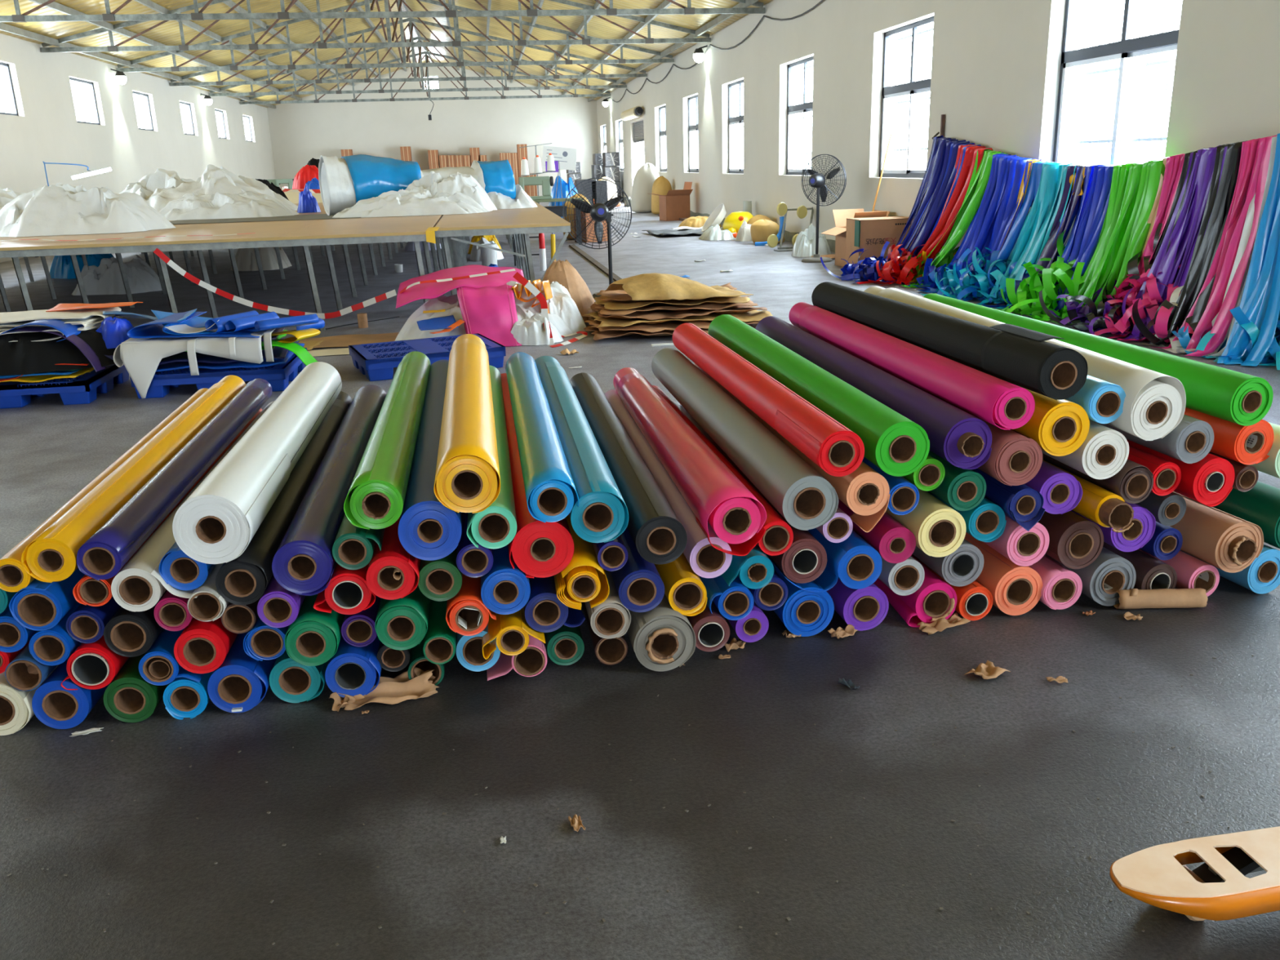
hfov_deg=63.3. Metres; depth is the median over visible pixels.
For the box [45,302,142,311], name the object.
sheet
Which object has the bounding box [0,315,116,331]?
sheet
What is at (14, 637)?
roll
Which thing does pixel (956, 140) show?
strip
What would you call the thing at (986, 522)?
roll
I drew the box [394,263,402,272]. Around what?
paper cup
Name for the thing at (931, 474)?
roll
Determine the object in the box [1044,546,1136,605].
roll
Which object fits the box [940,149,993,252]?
strip
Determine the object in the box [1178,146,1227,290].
strip
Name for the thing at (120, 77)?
light
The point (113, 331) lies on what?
sheet
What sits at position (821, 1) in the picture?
power cable
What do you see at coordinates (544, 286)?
bundle
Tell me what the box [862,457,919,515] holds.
roll
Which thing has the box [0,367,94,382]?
sheet
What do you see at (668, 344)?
paper strip
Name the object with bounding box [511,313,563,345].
bag
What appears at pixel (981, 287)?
strip tangle
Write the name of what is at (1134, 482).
roll
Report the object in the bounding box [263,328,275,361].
sheet
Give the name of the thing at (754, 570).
roll
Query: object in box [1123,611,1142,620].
scrap
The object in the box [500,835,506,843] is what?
scrap
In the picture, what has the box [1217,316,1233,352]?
strip
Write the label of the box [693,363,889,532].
roll
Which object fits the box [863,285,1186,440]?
roll
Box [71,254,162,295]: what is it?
bundle
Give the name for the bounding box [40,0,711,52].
roof truss
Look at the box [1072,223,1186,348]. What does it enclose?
strip tangle
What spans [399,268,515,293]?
barrier tape
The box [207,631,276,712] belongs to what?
roll
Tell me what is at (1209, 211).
strip
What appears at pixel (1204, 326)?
strip
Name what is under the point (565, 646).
roll
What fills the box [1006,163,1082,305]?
strip
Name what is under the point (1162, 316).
strip tangle
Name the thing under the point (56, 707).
roll
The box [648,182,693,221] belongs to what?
carton
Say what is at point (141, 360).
sheet
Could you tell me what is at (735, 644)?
scrap
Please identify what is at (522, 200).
tarpaulin
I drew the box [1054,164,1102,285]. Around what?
strip
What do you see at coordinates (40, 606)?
roll
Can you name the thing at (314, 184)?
bundle
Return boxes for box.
[566,162,580,173]
[566,173,581,184]
[574,178,596,206]
[591,164,602,179]
[591,180,608,204]
[592,153,602,164]
[602,151,620,166]
[602,166,619,181]
[613,181,621,195]
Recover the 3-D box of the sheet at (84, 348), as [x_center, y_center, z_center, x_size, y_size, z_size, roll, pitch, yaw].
[-3.720,-0.842,6.669,0.490,0.285,0.138,-1,17,3]
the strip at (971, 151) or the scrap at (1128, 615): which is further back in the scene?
the strip at (971, 151)
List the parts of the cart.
foot plate, frame rail, frame rail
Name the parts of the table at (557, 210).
leg, leg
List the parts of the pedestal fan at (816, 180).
blade, motor, blade, blade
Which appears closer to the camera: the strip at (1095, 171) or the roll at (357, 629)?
the roll at (357, 629)
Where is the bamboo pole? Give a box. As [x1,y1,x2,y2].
[871,133,891,211]
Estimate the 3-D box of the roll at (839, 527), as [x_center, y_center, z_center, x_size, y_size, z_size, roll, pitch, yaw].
[0.417,-0.135,3.995,0.094,0.117,1.905,-5,17,-10]
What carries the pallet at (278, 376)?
on the floor
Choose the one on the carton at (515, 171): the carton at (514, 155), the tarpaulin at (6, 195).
the carton at (514, 155)
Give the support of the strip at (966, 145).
hanging from the rope
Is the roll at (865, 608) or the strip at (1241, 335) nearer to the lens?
the roll at (865, 608)
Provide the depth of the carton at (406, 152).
44.26 m
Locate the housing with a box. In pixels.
[620,106,643,120]
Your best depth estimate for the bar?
11.86 m
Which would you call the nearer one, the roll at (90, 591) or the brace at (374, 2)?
the roll at (90, 591)
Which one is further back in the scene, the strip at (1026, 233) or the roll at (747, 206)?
the roll at (747, 206)
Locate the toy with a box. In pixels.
[722,211,753,238]
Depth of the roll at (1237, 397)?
3.30 m
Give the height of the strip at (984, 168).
1.402 m
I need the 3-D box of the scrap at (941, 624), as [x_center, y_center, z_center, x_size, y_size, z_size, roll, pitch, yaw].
[0.930,0.442,3.196,0.174,0.024,0.065,-10,19,-24]
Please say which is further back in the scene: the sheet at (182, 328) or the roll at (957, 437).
the sheet at (182, 328)
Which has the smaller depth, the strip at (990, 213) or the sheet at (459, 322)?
the sheet at (459, 322)
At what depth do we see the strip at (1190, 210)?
7.57 m
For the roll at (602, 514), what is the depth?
3.01 m
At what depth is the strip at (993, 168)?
10.53 m
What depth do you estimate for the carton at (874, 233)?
12.82 m
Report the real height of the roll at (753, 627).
0.102 m
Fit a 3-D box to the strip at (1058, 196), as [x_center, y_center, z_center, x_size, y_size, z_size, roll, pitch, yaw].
[3.692,-2.218,9.455,0.158,1.275,0.527,-16,22,-38]
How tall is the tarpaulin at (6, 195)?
0.516 m
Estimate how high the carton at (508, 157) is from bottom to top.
0.654 m
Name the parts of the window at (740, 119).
sash, sash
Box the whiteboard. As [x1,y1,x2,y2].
[542,145,577,234]
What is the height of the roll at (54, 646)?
0.110 m
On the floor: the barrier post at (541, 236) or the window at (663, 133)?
the barrier post at (541, 236)
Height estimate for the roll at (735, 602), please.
0.110 m
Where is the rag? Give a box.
[853,220,860,247]
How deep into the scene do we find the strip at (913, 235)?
11.81 m
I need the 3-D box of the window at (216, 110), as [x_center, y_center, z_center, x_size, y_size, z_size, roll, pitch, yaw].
[-14.608,-12.317,35.944,0.060,0.960,1.600,-4,17,-8]
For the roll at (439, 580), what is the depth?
2.83 m
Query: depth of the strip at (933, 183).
11.69 m
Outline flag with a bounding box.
[545,160,566,240]
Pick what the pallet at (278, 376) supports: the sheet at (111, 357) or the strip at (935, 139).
the sheet at (111, 357)
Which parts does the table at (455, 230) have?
leg, leg, leg, leg, leg, leg, leg, leg, tie rod, panel, rail, panel, leg, leg, leg, leg, leg, leg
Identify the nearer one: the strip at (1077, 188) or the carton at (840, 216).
the strip at (1077, 188)
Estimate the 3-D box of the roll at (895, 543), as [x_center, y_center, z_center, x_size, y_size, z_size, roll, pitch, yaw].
[0.595,-0.077,4.015,0.118,0.129,1.904,-5,17,-10]
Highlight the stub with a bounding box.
[356,312,368,328]
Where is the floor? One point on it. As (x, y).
(394, 770)
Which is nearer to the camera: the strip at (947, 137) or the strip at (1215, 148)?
the strip at (1215, 148)
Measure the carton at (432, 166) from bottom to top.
0.542 m
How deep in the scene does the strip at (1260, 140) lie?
6.83 m
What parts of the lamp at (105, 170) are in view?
bent rod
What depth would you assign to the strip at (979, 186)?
10.92 m
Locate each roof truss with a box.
[0,0,764,22]
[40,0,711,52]
[115,0,673,71]
[169,17,647,86]
[208,36,626,96]
[240,51,610,104]
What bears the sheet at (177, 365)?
on the pallet at (278, 376)
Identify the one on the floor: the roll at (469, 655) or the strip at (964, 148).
the roll at (469, 655)
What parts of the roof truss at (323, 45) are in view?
post, gusset plate, post, gusset plate, post, gusset plate, post, gusset plate, king post, post, gusset plate, post, gusset plate, post, gusset plate, post, gusset plate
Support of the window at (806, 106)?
in the wall at (996, 64)
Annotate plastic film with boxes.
[698,223,736,240]
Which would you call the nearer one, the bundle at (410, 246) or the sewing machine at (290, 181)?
the bundle at (410, 246)
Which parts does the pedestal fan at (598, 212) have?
blade, blade, motor, blade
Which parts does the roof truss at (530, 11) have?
post, gusset plate, post, gusset plate, post, gusset plate, post, gusset plate, king post, post, gusset plate, post, gusset plate, post, gusset plate, post, gusset plate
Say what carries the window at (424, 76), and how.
in the wall at (300, 133)
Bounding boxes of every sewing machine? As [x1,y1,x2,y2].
[266,179,279,185]
[275,178,293,189]
[518,176,553,199]
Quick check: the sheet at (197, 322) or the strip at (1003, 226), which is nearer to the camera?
the sheet at (197, 322)
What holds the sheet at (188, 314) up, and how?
on the sheet at (153, 329)
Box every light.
[110,68,126,84]
[200,93,212,105]
[602,97,610,106]
[693,44,707,62]
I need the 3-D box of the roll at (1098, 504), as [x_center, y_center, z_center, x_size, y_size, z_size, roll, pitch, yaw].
[1.261,-0.174,4.033,0.139,0.127,1.961,-5,17,-11]
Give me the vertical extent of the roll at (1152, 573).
0.129 m
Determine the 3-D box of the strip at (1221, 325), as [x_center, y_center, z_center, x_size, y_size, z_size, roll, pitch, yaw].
[4.000,-1.536,6.907,0.513,1.439,0.130,-1,17,1]
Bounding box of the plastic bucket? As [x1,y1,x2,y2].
[480,243,497,266]
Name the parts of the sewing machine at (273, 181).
arm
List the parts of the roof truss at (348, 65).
post, gusset plate, post, gusset plate, post, gusset plate, post, gusset plate, king post, post, gusset plate, post, gusset plate, post, gusset plate, post, gusset plate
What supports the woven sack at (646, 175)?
on the floor
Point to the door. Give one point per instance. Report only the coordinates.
(637, 127)
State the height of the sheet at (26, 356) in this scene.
0.242 m
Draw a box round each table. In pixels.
[0,202,447,330]
[435,200,570,295]
[533,197,583,244]
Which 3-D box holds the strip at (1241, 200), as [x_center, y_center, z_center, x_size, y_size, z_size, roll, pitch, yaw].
[3.977,-1.601,7.158,0.568,1.427,0.094,7,19,26]
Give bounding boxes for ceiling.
[0,0,771,108]
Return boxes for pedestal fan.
[563,177,631,297]
[801,154,846,262]
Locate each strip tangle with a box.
[820,240,916,284]
[855,244,934,285]
[902,244,959,288]
[906,251,989,301]
[918,246,1026,308]
[985,262,1041,315]
[997,230,1106,324]
[1039,279,1155,339]
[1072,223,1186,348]
[1130,285,1218,353]
[1171,306,1279,369]
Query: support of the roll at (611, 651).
on the floor
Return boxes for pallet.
[0,364,128,408]
[129,347,306,398]
[348,333,506,381]
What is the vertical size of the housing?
0.330 m
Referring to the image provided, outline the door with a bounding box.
[632,120,644,177]
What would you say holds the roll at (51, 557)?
on the roll at (40, 606)
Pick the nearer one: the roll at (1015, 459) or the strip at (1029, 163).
the roll at (1015, 459)
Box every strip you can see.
[651,342,674,346]
[884,137,946,264]
[896,135,942,245]
[897,139,957,250]
[898,138,955,253]
[899,139,958,255]
[902,142,970,262]
[906,136,943,235]
[906,139,965,252]
[911,146,986,268]
[911,148,978,270]
[915,142,975,256]
[915,149,991,282]
[916,151,1000,284]
[922,152,1008,278]
[924,147,992,265]
[928,142,974,239]
[928,151,1004,279]
[930,137,951,179]
[937,141,969,193]
[938,144,977,220]
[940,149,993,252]
[942,144,981,213]
[950,152,1004,266]
[955,142,974,168]
[962,153,1004,253]
[965,146,986,166]
[965,155,1018,263]
[967,154,1011,259]
[975,150,996,190]
[976,155,1018,259]
[978,161,1045,298]
[981,155,1016,254]
[982,157,1027,266]
[983,159,1037,267]
[986,156,1019,252]
[994,162,1059,303]
[996,159,1042,253]
[999,159,1039,252]
[1000,158,1031,226]
[1003,158,1035,222]
[1004,162,1060,276]
[1004,191,1025,263]
[1005,161,1052,267]
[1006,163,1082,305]
[1014,163,1072,287]
[1022,160,1044,214]
[1027,190,1074,284]
[1028,163,1053,229]
[1034,161,1048,199]
[1034,162,1043,198]
[1034,163,1066,262]
[1040,164,1089,274]
[1048,163,1088,236]
[1051,166,1079,262]
[1053,163,1071,214]
[1053,164,1094,262]
[1053,164,1117,312]
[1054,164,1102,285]
[1056,164,1113,303]
[1057,191,1094,294]
[1058,164,1082,225]
[1069,164,1080,194]
[1069,164,1099,256]
[1071,164,1107,248]
[1073,164,1111,273]
[1077,162,1130,302]
[1077,164,1091,195]
[1079,162,1139,306]
[1082,208,1107,295]
[1084,164,1121,252]
[1085,162,1147,319]
[1087,163,1136,306]
[1088,162,1144,300]
[1091,164,1124,288]
[1093,159,1165,331]
[1101,163,1131,288]
[1115,152,1193,337]
[1116,159,1161,281]
[1119,154,1185,311]
[1128,151,1202,341]
[1129,153,1185,288]
[1129,199,1159,286]
[1134,158,1184,297]
[1136,147,1212,339]
[1138,154,1178,272]
[1139,156,1169,275]
[1146,156,1168,223]
[1148,143,1228,343]
[1154,144,1223,344]
[1155,151,1193,254]
[1155,152,1197,277]
[1158,142,1239,346]
[1162,148,1204,257]
[1164,149,1199,256]
[1168,137,1261,346]
[1168,218,1222,345]
[1172,146,1214,283]
[1173,147,1214,287]
[1177,160,1215,286]
[1178,145,1220,285]
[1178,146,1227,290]
[1184,134,1277,356]
[1186,137,1266,349]
[1190,138,1255,351]
[1190,140,1248,324]
[1191,140,1260,351]
[1191,141,1244,306]
[1203,193,1255,355]
[1205,136,1276,356]
[1217,151,1238,235]
[1217,175,1279,363]
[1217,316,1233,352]
[1221,133,1279,364]
[1221,141,1245,237]
[1222,262,1250,347]
[1231,197,1279,360]
[1235,138,1260,270]
[1240,239,1279,366]
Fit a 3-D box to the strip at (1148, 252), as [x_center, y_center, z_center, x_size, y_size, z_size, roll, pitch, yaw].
[3.926,-1.788,7.949,0.441,1.325,0.140,4,18,17]
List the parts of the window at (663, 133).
sash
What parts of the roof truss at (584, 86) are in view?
post, post, post, king post, post, post, post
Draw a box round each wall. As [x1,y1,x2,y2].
[0,33,275,262]
[266,61,599,195]
[596,0,1279,262]
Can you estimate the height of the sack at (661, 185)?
1.025 m
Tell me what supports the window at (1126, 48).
in the wall at (996, 64)
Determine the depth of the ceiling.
26.78 m
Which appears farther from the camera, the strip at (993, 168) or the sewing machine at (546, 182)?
the sewing machine at (546, 182)
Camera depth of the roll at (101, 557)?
3.08 m
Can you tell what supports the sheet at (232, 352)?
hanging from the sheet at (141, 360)
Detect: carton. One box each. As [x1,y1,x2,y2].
[341,149,352,156]
[400,146,412,160]
[427,150,439,163]
[428,163,439,168]
[439,155,448,168]
[446,155,455,167]
[454,155,463,167]
[462,155,471,167]
[469,147,479,161]
[478,155,486,161]
[499,152,506,160]
[505,152,511,168]
[511,152,518,168]
[512,168,519,184]
[516,144,527,158]
[517,158,528,172]
[526,185,537,191]
[526,191,537,195]
[573,208,607,242]
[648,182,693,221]
[821,208,889,266]
[844,216,916,265]
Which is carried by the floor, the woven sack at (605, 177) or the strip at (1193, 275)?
the woven sack at (605, 177)
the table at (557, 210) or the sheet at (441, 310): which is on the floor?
the table at (557, 210)
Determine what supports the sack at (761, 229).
on the floor
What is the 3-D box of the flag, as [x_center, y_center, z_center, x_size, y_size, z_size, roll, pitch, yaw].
[-1.585,-5.259,19.603,0.326,1.467,0.012,-4,17,-8]
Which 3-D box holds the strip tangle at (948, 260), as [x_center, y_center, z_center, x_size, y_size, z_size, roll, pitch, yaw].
[3.232,-2.386,11.492,0.773,0.437,1.012,-4,17,-8]
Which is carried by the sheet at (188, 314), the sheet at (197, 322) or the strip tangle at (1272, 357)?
the sheet at (197, 322)
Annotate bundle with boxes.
[49,253,114,279]
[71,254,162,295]
[230,246,292,271]
[292,164,319,189]
[304,177,319,189]
[306,158,319,168]
[404,241,441,251]
[467,235,502,253]
[469,236,503,261]
[488,263,497,266]
[511,279,552,300]
[515,296,549,314]
[624,196,631,207]
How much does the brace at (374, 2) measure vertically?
1.438 m
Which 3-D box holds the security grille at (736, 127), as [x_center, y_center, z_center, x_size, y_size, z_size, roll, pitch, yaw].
[2.235,-7.394,21.779,0.020,1.800,1.920,-4,17,-8]
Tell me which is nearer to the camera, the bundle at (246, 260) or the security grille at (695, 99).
the bundle at (246, 260)
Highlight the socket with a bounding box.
[427,100,433,119]
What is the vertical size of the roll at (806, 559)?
0.152 m
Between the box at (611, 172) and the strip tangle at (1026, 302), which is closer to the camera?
the strip tangle at (1026, 302)
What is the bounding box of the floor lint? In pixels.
[1,654,1253,946]
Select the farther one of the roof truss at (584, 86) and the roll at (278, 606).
the roof truss at (584, 86)
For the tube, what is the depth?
3.26 m
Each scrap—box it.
[70,727,103,736]
[328,692,364,711]
[336,669,437,710]
[361,710,369,714]
[376,666,439,688]
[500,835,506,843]
[560,348,578,355]
[568,813,585,831]
[718,654,730,658]
[724,637,746,652]
[782,630,801,637]
[827,624,857,638]
[838,677,860,688]
[916,612,970,635]
[964,660,1010,679]
[1046,675,1067,683]
[1082,610,1095,616]
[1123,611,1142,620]
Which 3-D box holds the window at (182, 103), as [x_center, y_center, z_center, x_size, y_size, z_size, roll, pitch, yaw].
[-13.967,-11.068,31.800,0.060,0.960,1.650,-4,17,-8]
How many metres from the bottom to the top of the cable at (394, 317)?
0.016 m
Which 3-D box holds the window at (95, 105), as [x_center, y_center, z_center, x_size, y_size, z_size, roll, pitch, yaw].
[-12.695,-8.591,23.584,0.060,0.960,1.800,-4,17,-8]
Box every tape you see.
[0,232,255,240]
[153,248,396,319]
[280,186,320,193]
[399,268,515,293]
[425,226,439,243]
[513,271,554,345]
[549,331,587,347]
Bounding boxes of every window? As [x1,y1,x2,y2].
[0,62,18,115]
[69,77,100,124]
[132,91,153,130]
[179,101,194,135]
[214,109,226,138]
[242,115,252,142]
[421,75,439,92]
[603,125,606,152]
[618,120,623,170]
[659,105,666,172]
[688,94,698,172]
[728,80,743,173]
[786,56,813,175]
[879,16,933,177]
[1052,0,1178,164]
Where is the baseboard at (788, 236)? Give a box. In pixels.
[689,210,835,252]
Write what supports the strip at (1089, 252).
hanging from the rope
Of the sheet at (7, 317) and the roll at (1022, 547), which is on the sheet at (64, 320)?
the sheet at (7, 317)
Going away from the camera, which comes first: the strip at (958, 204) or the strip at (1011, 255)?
the strip at (1011, 255)
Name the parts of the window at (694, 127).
sash, sash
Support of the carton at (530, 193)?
on the floor
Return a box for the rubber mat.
[169,213,360,224]
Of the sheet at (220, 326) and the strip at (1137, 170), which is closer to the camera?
the sheet at (220, 326)
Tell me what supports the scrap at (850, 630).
on the floor
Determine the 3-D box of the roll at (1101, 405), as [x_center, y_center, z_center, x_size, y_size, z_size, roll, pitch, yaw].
[1.205,-0.514,3.995,0.129,0.164,1.906,-5,17,-11]
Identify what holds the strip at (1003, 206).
hanging from the rope
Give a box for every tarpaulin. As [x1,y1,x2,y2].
[0,182,175,236]
[0,187,26,210]
[119,164,297,212]
[159,191,298,220]
[255,178,288,199]
[284,189,322,203]
[297,185,320,213]
[332,189,489,217]
[395,264,524,308]
[404,170,497,210]
[456,284,521,346]
[487,183,537,208]
[548,175,577,217]
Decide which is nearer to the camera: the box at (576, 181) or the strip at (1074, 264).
the strip at (1074, 264)
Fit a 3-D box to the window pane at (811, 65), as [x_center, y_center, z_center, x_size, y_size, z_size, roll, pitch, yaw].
[2.901,-6.095,17.469,0.020,1.800,1.920,-4,17,-8]
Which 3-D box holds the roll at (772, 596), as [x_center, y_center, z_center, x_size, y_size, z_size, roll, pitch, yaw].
[0.222,0.073,3.995,0.108,0.108,1.905,-5,17,-9]
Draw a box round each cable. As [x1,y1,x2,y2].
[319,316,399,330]
[612,0,824,102]
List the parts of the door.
guide rail, rail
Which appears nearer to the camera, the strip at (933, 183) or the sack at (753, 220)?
the strip at (933, 183)
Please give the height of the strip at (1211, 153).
1.388 m
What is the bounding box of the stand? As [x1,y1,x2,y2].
[519,142,555,204]
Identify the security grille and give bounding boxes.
[693,98,696,168]
[735,83,743,168]
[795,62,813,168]
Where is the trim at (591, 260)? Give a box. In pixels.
[568,244,622,281]
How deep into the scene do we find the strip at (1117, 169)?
8.42 m
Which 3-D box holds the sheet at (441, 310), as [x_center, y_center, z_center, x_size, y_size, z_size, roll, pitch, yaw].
[-1.683,-1.381,8.488,0.180,0.012,0.100,-4,17,-8]
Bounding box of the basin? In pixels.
[701,203,726,231]
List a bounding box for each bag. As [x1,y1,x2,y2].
[395,280,572,341]
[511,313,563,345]
[542,259,595,323]
[542,281,588,333]
[735,220,752,241]
[791,222,831,257]
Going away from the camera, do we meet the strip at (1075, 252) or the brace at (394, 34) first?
the strip at (1075, 252)
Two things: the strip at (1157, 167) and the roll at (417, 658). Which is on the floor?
the roll at (417, 658)
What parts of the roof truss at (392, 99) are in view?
post, post, post, king post, post, post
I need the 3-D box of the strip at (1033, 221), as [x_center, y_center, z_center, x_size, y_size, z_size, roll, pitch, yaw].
[3.624,-2.301,9.731,0.139,1.279,0.631,-15,21,-36]
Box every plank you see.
[658,213,687,221]
[811,253,835,258]
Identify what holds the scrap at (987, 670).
on the floor
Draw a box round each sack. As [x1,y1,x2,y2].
[562,193,591,239]
[598,176,617,199]
[631,162,659,212]
[651,176,671,213]
[678,215,721,227]
[746,214,772,224]
[750,218,784,243]
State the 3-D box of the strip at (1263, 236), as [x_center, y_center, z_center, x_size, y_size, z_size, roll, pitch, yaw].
[4.085,-1.488,6.726,0.466,1.462,0.159,-4,17,-8]
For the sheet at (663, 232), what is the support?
on the floor
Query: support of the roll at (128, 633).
on the roll at (158, 666)
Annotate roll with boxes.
[0,388,208,591]
[0,588,17,613]
[0,606,37,652]
[0,641,29,673]
[0,664,58,735]
[4,644,57,691]
[8,567,84,631]
[21,374,245,582]
[28,602,80,666]
[31,642,129,728]
[60,635,128,690]
[66,596,120,643]
[72,408,262,606]
[76,378,271,580]
[103,590,167,657]
[103,652,168,722]
[111,400,274,612]
[138,627,204,685]
[154,591,193,631]
[158,541,216,590]
[163,671,213,719]
[172,361,342,564]
[173,616,238,673]
[186,563,229,621]
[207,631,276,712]
[215,391,351,604]
[221,596,261,633]
[243,617,289,661]
[257,573,305,627]
[269,650,328,702]
[271,384,386,595]
[284,594,345,666]
[313,562,376,614]
[318,154,515,215]
[324,635,382,697]
[332,513,385,569]
[341,595,381,646]
[343,351,431,529]
[366,516,421,599]
[374,585,430,649]
[377,640,411,671]
[398,359,462,560]
[408,637,444,685]
[417,546,462,600]
[422,599,456,664]
[433,333,500,513]
[445,573,496,635]
[456,512,493,577]
[456,623,500,671]
[466,364,516,548]
[480,544,530,614]
[482,606,545,659]
[486,635,546,680]
[500,373,573,577]
[505,351,578,522]
[524,575,585,632]
[534,355,628,542]
[544,625,584,665]
[553,514,609,609]
[569,372,687,564]
[581,601,627,665]
[584,568,631,639]
[591,535,627,571]
[604,389,732,577]
[609,527,664,612]
[613,367,766,555]
[626,593,696,671]
[651,347,838,530]
[652,385,793,555]
[654,552,707,616]
[672,323,864,476]
[672,400,827,583]
[686,600,729,651]
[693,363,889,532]
[698,574,754,620]
[707,314,929,476]
[721,544,773,589]
[727,601,768,642]
[742,200,751,213]
[746,569,788,610]
[755,315,991,469]
[764,528,882,592]
[770,560,834,636]
[788,302,1035,430]
[811,281,1088,399]
[816,506,853,542]
[826,577,888,631]
[837,498,915,563]
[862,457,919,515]
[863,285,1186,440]
[874,555,956,626]
[878,555,924,595]
[885,478,966,557]
[889,373,1042,486]
[901,454,945,491]
[911,554,993,620]
[912,538,984,586]
[923,293,1273,426]
[925,490,1006,542]
[928,450,986,511]
[964,532,1042,615]
[966,537,1082,609]
[973,468,1045,531]
[983,515,1048,566]
[1013,385,1089,456]
[1024,460,1082,514]
[1031,511,1103,568]
[1041,420,1128,479]
[1042,453,1153,503]
[1042,459,1133,533]
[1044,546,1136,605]
[1066,374,1125,423]
[1070,501,1155,551]
[1088,414,1213,463]
[1102,542,1177,589]
[1126,439,1235,506]
[1127,444,1181,495]
[1136,492,1186,525]
[1137,548,1219,596]
[1139,521,1182,559]
[1169,491,1263,573]
[1180,544,1279,594]
[1183,407,1274,465]
[1208,451,1258,491]
[1213,480,1279,548]
[1248,422,1279,478]
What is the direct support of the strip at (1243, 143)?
hanging from the rope
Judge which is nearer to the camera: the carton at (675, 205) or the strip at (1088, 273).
the strip at (1088, 273)
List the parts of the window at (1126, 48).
sash, sash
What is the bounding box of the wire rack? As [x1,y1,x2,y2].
[511,235,539,266]
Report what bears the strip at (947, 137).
hanging from the rope
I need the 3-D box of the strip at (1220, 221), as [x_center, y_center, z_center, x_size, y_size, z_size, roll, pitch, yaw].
[4.035,-1.633,7.298,0.367,1.405,0.165,9,20,30]
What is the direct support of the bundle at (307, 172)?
on the tarpaulin at (293, 197)
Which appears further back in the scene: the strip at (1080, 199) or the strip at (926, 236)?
the strip at (926, 236)
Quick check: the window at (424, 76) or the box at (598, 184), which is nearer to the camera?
the box at (598, 184)
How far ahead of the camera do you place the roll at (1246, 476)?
3.27 m
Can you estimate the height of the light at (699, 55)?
0.374 m
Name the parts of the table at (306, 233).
leg, panel, leg, leg, leg, leg, leg, panel, leg, leg, leg, leg, leg, leg, panel, leg, leg, rail, panel, leg, leg, panel, leg, leg, panel, leg, leg, leg, leg, leg, panel, leg, leg, leg, panel, leg, leg, leg, leg, leg, leg, leg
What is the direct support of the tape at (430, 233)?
attached to the table at (455, 230)
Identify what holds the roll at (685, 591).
on the roll at (662, 638)
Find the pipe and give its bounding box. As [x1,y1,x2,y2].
[551,234,555,260]
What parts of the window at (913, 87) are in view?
sash, sash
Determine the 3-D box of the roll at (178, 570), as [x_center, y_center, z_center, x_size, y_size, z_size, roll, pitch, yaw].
[-1.321,-0.050,3.611,0.120,0.146,1.906,-4,17,-7]
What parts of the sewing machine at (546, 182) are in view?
arm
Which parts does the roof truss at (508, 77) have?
post, gusset plate, post, gusset plate, post, gusset plate, post, gusset plate, king post, post, gusset plate, post, gusset plate, post, gusset plate, post, gusset plate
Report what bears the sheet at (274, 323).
on the sheet at (321, 324)
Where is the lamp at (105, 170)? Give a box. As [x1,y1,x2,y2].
[42,160,111,186]
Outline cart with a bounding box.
[767,202,813,251]
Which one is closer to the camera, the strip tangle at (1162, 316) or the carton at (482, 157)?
the strip tangle at (1162, 316)
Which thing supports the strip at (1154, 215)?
hanging from the rope
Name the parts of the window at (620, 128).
sash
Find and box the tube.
[1113,587,1208,608]
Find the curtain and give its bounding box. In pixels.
[633,120,644,140]
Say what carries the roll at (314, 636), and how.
on the roll at (291, 681)
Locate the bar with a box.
[940,114,945,137]
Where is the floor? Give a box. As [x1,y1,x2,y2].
[0,201,1279,959]
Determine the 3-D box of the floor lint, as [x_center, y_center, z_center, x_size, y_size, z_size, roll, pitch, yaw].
[0.145,0.735,2.362,3.323,0.002,1.027,-3,17,-5]
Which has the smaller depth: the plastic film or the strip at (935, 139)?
the strip at (935, 139)
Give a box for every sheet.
[0,306,121,328]
[0,309,89,323]
[0,315,95,325]
[0,315,102,326]
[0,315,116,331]
[0,316,122,333]
[0,319,83,342]
[0,326,63,342]
[0,328,115,375]
[0,363,88,381]
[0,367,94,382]
[0,369,79,378]
[14,326,106,372]
[17,315,103,328]
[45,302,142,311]
[95,316,133,348]
[102,311,158,320]
[104,355,113,359]
[113,337,142,367]
[120,330,266,398]
[127,311,266,337]
[151,310,213,328]
[155,342,304,372]
[159,337,299,364]
[162,308,217,334]
[164,320,218,333]
[184,329,287,352]
[186,336,200,375]
[204,310,258,333]
[217,311,279,333]
[228,337,236,356]
[246,313,319,331]
[261,327,284,341]
[261,328,320,342]
[261,338,317,365]
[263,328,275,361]
[275,317,324,330]
[298,340,324,350]
[299,332,399,348]
[306,347,349,356]
[417,315,457,330]
[422,309,445,313]
[429,319,465,333]
[581,306,759,332]
[582,316,757,340]
[583,306,773,327]
[590,303,767,319]
[593,296,750,309]
[594,296,758,315]
[595,282,744,302]
[604,272,752,300]
[641,228,703,235]
[671,226,702,230]
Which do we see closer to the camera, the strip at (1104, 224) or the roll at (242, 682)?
the roll at (242, 682)
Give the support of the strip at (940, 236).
hanging from the rope
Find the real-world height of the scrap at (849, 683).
0.019 m
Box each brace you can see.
[370,0,387,40]
[387,0,402,61]
[396,0,413,76]
[408,24,422,88]
[417,46,428,96]
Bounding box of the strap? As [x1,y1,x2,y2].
[755,216,785,245]
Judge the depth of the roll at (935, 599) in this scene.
3.22 m
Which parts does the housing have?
motor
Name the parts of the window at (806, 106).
sash, sash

